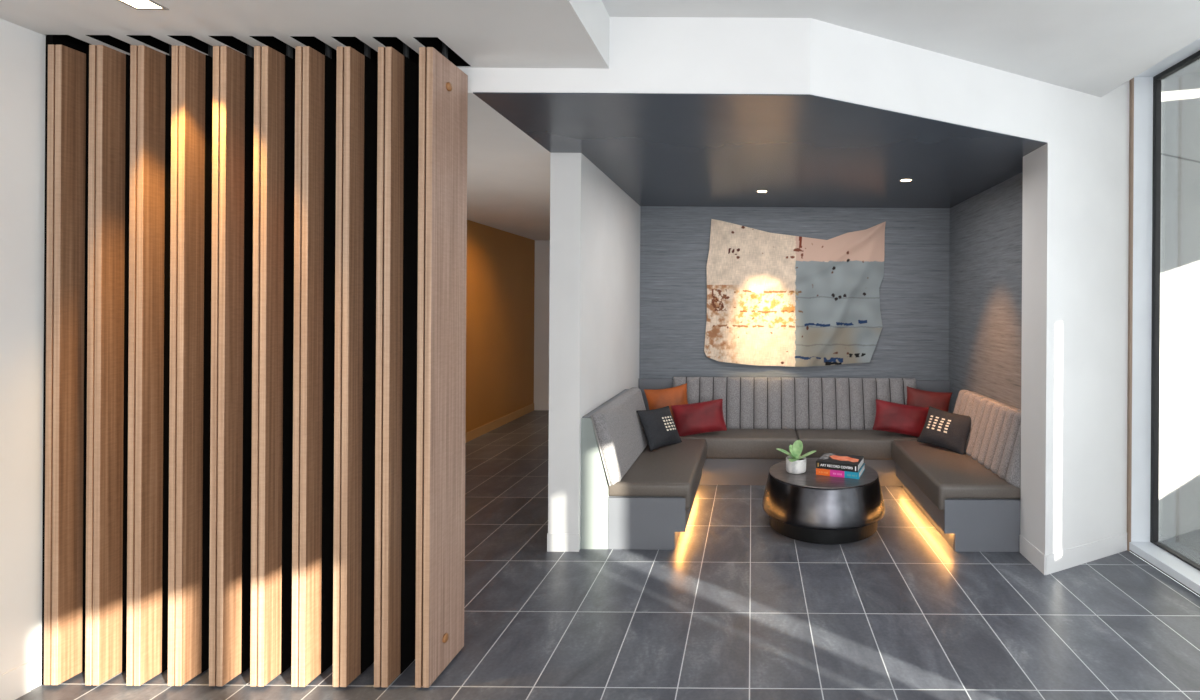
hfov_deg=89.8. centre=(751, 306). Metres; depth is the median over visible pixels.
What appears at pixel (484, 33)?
ceiling
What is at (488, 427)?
baseboard
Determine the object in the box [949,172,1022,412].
wall
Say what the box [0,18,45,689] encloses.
wall
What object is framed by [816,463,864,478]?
book
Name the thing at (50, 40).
trim
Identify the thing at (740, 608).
floor
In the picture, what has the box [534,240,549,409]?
wall
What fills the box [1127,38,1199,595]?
window
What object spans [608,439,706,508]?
seat cushion
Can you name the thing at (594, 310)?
wall pier
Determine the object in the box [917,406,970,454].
square cushion
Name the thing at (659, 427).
square cushion
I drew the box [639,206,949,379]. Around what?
wall
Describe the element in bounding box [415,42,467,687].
wooden slat
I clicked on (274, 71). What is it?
wooden slat
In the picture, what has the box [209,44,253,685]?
wooden slat
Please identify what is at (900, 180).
recessed light
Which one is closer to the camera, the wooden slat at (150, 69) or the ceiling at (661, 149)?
the wooden slat at (150, 69)
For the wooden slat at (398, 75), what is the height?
2.841 m
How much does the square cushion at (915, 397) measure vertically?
0.417 m
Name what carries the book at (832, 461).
on the book at (826, 472)
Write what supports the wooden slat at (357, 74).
on the floor
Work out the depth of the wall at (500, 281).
7.72 m
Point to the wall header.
(668, 55)
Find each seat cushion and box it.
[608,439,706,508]
[680,429,797,458]
[795,429,918,459]
[892,440,1020,510]
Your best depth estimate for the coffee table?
4.01 m
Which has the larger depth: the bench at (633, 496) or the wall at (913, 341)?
the wall at (913, 341)
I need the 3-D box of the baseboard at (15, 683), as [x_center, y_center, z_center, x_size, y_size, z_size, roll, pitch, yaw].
[-2.997,1.533,-1.290,0.006,0.125,7.420,0,0,0]
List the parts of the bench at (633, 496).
panel, frame, backrest, panel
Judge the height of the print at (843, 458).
0.001 m
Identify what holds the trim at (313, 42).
attached to the ceiling at (484, 33)
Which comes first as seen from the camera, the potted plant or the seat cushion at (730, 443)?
the potted plant
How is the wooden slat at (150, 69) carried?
on the floor
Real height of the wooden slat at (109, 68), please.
2.841 m
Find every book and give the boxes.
[816,453,863,471]
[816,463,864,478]
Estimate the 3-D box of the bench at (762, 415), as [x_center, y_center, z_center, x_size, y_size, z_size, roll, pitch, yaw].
[0.420,1.157,5.538,3.107,0.921,0.656,0,0,0]
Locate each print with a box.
[820,453,835,458]
[830,455,858,461]
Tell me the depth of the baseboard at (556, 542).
3.83 m
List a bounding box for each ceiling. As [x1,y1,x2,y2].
[0,0,609,68]
[467,92,1046,239]
[602,0,1199,96]
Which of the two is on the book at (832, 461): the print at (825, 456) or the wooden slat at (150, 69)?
the print at (825, 456)
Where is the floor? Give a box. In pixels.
[15,410,1199,699]
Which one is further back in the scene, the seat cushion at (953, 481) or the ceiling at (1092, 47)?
the seat cushion at (953, 481)
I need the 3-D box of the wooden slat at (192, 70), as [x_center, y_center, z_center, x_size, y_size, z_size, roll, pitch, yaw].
[-2.408,0.179,2.591,0.061,2.841,0.302,0,0,0]
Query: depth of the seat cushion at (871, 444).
5.21 m
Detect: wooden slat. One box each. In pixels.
[44,44,91,684]
[85,44,130,685]
[126,44,171,685]
[168,44,212,685]
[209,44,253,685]
[250,44,294,686]
[291,43,336,686]
[333,43,377,686]
[374,42,418,686]
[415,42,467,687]
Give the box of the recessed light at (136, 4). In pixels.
[117,0,168,9]
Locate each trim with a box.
[42,36,88,684]
[46,35,469,65]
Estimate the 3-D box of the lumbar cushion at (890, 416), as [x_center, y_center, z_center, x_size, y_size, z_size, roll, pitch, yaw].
[1.379,1.028,5.361,0.542,0.333,0.164,0,0,7]
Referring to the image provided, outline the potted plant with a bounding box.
[777,440,815,473]
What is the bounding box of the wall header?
[459,17,809,93]
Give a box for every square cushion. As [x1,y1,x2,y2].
[636,406,681,450]
[644,383,687,421]
[907,386,951,411]
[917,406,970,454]
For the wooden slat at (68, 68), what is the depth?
2.46 m
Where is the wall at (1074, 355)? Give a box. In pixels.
[810,18,1161,574]
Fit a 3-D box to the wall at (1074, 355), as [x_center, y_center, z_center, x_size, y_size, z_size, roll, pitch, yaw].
[3.851,-0.435,4.754,8.186,4.250,0.292,0,0,-27]
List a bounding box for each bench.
[581,387,706,549]
[638,377,949,485]
[892,390,1020,551]
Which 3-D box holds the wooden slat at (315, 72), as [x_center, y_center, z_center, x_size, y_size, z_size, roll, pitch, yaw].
[-1.889,0.182,2.591,0.061,2.841,0.302,0,0,0]
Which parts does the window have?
sill, pane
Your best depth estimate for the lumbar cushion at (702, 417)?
5.31 m
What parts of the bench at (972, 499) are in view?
panel, backrest, frame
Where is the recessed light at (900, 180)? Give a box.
[899,179,912,181]
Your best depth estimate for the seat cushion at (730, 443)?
5.21 m
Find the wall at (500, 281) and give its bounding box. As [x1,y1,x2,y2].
[466,220,534,432]
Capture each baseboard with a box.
[0,661,30,699]
[465,403,533,442]
[535,403,548,409]
[547,533,578,551]
[1019,532,1126,574]
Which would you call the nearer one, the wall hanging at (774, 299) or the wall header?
the wall header
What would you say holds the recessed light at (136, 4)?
in the ceiling at (484, 33)
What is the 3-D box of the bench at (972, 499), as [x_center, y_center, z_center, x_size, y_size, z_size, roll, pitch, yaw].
[1.609,1.178,4.537,0.733,0.894,1.339,0,0,0]
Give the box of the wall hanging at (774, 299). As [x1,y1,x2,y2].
[704,219,885,366]
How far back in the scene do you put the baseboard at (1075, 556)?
3.70 m
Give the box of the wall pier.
[548,153,639,549]
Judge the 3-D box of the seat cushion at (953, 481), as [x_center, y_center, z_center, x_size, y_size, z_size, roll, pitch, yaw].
[1.524,1.274,4.538,0.565,0.178,1.332,0,0,0]
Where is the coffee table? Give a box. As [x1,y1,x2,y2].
[762,458,884,543]
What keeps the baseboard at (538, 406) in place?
attached to the wall at (542, 247)
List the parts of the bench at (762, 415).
frame, backrest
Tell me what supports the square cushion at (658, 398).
on the bench at (762, 415)
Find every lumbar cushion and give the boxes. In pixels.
[671,399,726,435]
[872,399,928,436]

